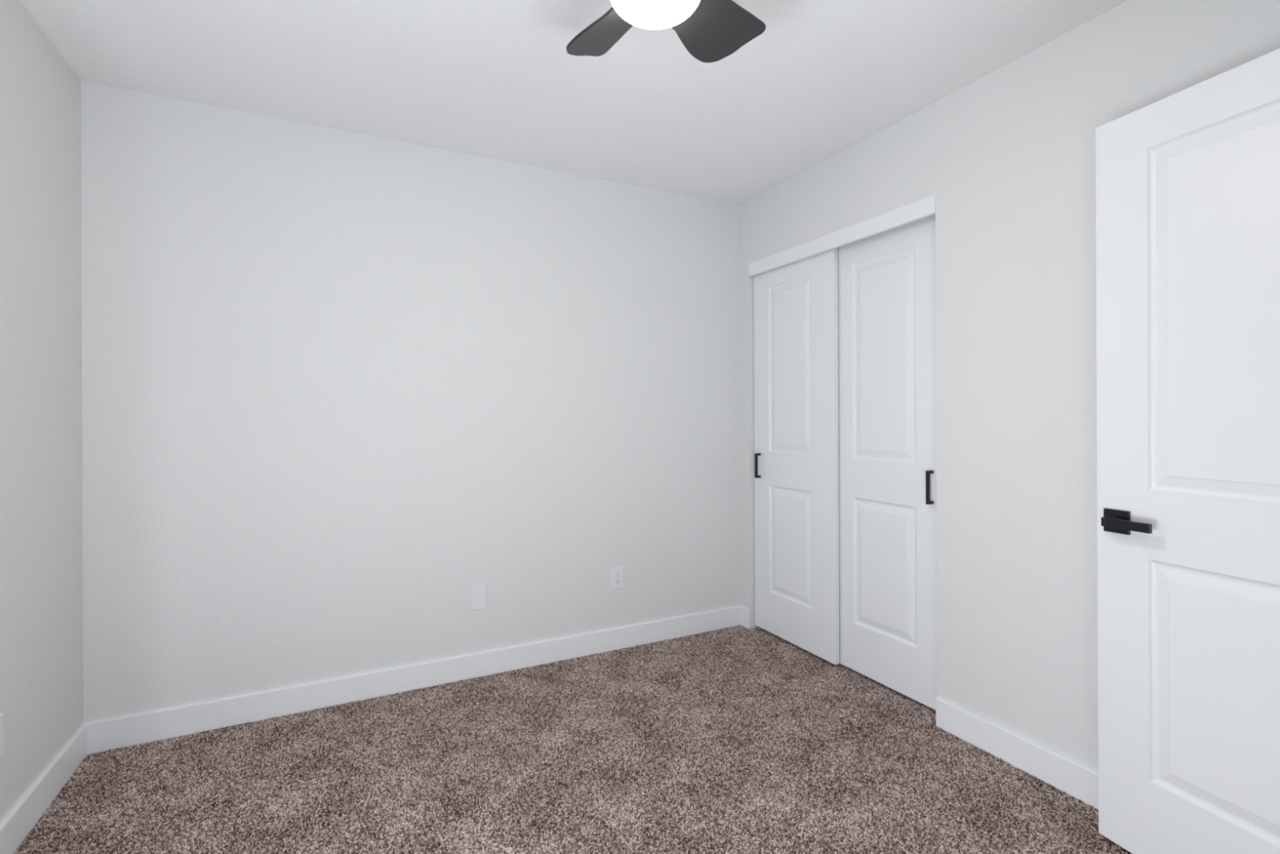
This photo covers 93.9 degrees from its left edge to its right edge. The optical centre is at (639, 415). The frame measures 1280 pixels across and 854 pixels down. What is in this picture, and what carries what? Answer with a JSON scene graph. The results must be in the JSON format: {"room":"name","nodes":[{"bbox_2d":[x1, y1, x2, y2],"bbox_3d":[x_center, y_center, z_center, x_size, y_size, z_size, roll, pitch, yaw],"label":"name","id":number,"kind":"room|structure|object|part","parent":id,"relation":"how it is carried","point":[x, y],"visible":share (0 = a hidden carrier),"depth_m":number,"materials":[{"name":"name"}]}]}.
{"room":"empty bedroom","nodes":[
{"label":"empty bedroom","id":0,"kind":"room"},
{"bbox_2d":[0,0,83,822],"bbox_3d":[-1.320,0.006,0.640,0.120,2.452,3.380,0,0,-27],"label":"wall","id":1,"kind":"structure","parent":0,"point":[42,570],"depth_m":1.85,"materials":[{"name":"light gray paint"}]},
{"bbox_2d":[0,712,3,756],"bbox_3d":[-1.737,0.874,1.616,0.008,0.115,0.070,0,0,-27],"label":"wall outlet","id":2,"kind":"object","parent":1,"relation":"attached to","point":[1,713],"visible":1,"depth_m":1.64,"materials":[{"name":"white plastic"}]},
{"bbox_2d":[0,724,1,749],"bbox_3d":[-1.735,0.874,1.617,0.002,0.067,0.033,0,0,-27],"label":"receptacle","id":3,"kind":"object","parent":2,"relation":"attached to","point":[0,724],"depth_m":1.63,"materials":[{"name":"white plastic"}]},
{"bbox_2d":[0,723,87,853],"bbox_3d":[-1.252,1.171,0.664,0.014,0.120,3.366,0,0,-27],"label":"baseboard","id":4,"kind":"structure","parent":1,"relation":"attached to","point":[26,812],"depth_m":1.84,"materials":[{"name":"white wood"}]},
{"bbox_2d":[80,80,741,722],"bbox_3d":[-0.427,0.002,3.051,3.888,2.452,0.120,0,0,-27],"label":"wall","id":5,"kind":"structure","parent":0,"point":[339,386],"depth_m":2.62,"materials":[{"name":"light gray paint"}]},
{"bbox_2d":[82,604,742,754],"bbox_3d":[-0.713,1.169,2.829,2.928,0.120,0.014,0,0,-27],"label":"baseboard","id":6,"kind":"structure","parent":5,"relation":"attached to","point":[132,729],"depth_m":2.60,"materials":[{"name":"white wood"}]},
{"bbox_2d":[471,583,486,610],"bbox_3d":[-0.756,0.853,2.812,0.070,0.115,0.007,0,0,-27],"label":"blank wall plate","id":7,"kind":"object","parent":5,"relation":"attached to","point":[478,592],"visible":1,"depth_m":2.81,"materials":[{"name":"white plastic"}]},
{"bbox_2d":[611,565,623,589],"bbox_3d":[-0.117,0.849,3.134,0.070,0.115,0.008,0,0,-27],"label":"wall outlet","id":8,"kind":"object","parent":5,"relation":"attached to","point":[617,572],"visible":1,"depth_m":3.13,"materials":[{"name":"white plastic"}]},
{"bbox_2d":[614,571,620,584],"bbox_3d":[-0.116,0.849,3.132,0.033,0.067,0.002,0,0,-27],"label":"receptacle","id":9,"kind":"object","parent":8,"relation":"attached to","point":[617,574],"depth_m":3.13,"materials":[{"name":"white plastic"}]},
{"bbox_2d":[13,625,1128,853],"bbox_3d":[0.547,1.254,1.132,3.888,0.075,4.420,0,0,-27],"label":"floor","id":10,"kind":"structure","parent":0,"point":[798,775],"depth_m":1.95,"materials":[{"name":"brown carpet"}]},
{"bbox_2d":[14,624,1132,853],"bbox_3d":[-0.148,1.217,1.850,3.029,0.007,2.237,0,0,-27],"label":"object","id":11,"kind":"structure","parent":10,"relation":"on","point":[211,809],"depth_m":2.03,"materials":[{"name":"brown carpet"}]},
{"bbox_2d":[18,0,1128,205],"bbox_3d":[0.536,-1.278,1.132,3.888,0.100,4.420,0,0,-27],"label":"ceiling","id":12,"kind":"structure","parent":0,"point":[494,79],"depth_m":2.12,"materials":[{"name":"white paint"}]},
{"bbox_2d":[566,0,765,62],"bbox_3d":[0.028,-1.054,1.344,0.730,0.344,0.710,0,0,-27],"label":"ceiling fan","id":13,"kind":"object","parent":12,"relation":"hanging from","point":[711,31],"visible":1,"depth_m":1.48,"materials":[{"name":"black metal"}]},
{"bbox_3d":[-0.081,-0.972,1.514,0.179,0.007,0.284,-30,19,-35],"label":"blade","id":14,"kind":"part","parent":13,"relation":"part of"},
{"bbox_3d":[0.188,-0.973,1.486,0.179,0.007,0.284,-28,-14,30],"label":"blade","id":15,"kind":"part","parent":13,"relation":"part of","materials":[{"name":"grey plastic"}]},
{"bbox_2d":[739,0,1279,770],"bbox_3d":[1.581,-0.007,1.657,0.120,2.452,4.180,0,0,-27],"label":"wall","id":16,"kind":"structure","parent":0,"point":[1007,157],"depth_m":2.06,"materials":[{"name":"light gray paint"}]},
{"bbox_2d":[748,195,935,276],"bbox_3d":[0.897,-0.832,2.885,0.019,0.072,1.191,0,0,-27],"label":"trim","id":17,"kind":"structure","parent":16,"relation":"attached to","point":[925,207],"depth_m":2.74,"materials":[{"name":"white wood"}]},
{"bbox_2d":[740,604,1098,809],"bbox_3d":[1.200,1.161,2.272,0.014,0.120,2.706,0,0,-27],"label":"baseboard","id":18,"kind":"structure","parent":16,"relation":"attached to","point":[1077,780],"depth_m":2.05,"materials":[{"name":"white wood"}]},
{"bbox_3d":[0.946,-0.826,2.910,0.078,0.019,1.191,0,0,-27],"label":"track","id":19,"kind":"object","parent":16,"relation":"attached to","visible":0},
{"bbox_2d":[753,247,839,664],"bbox_3d":[0.791,0.184,3.147,0.060,2.026,0.620,0,0,-27],"label":"door","id":20,"kind":"structure","parent":19,"relation":"hanging from","point":[796,317],"depth_m":3.09,"materials":[{"name":"white paint"}]},
{"bbox_3d":[0.664,0.280,3.372,0.034,0.138,0.012,0,0,-27],"label":"pull handle","id":21,"kind":"part","parent":20,"relation":"part of","materials":[{"name":"black metal"}]},
{"bbox_2d":[837,214,937,710],"bbox_3d":[1.076,0.184,2.663,0.060,2.026,0.622,0,0,-27],"label":"door","id":22,"kind":"structure","parent":19,"relation":"hanging from","point":[886,279],"depth_m":2.63,"materials":[{"name":"white paint"}]},
{"bbox_3d":[1.178,0.291,2.433,0.034,0.136,0.012,0,0,-27],"label":"pull handle","id":23,"kind":"part","parent":22,"relation":"part of","materials":[{"name":"black metal"}]},
{"bbox_3d":[0.680,-0.003,0.059,2.928,2.452,0.780,0,0,-27],"label":"wall","id":24,"kind":"structure","parent":0,"visible":0},
{"bbox_2d":[1095,48,1279,853],"bbox_3d":[1.432,0.185,1.350,0.085,2.022,0.772,0,0,-19],"label":"door","id":25,"kind":"structure","parent":24,"relation":"in","point":[1188,180],"depth_m":1.50,"materials":[{"name":"white paint"}]},
{"bbox_3d":[1.318,0.293,1.611,0.042,0.024,0.118,0,0,-19],"label":"lever handle","id":26,"kind":"part","parent":25,"relation":"part of","materials":[{"name":"black metal"}]}
]}

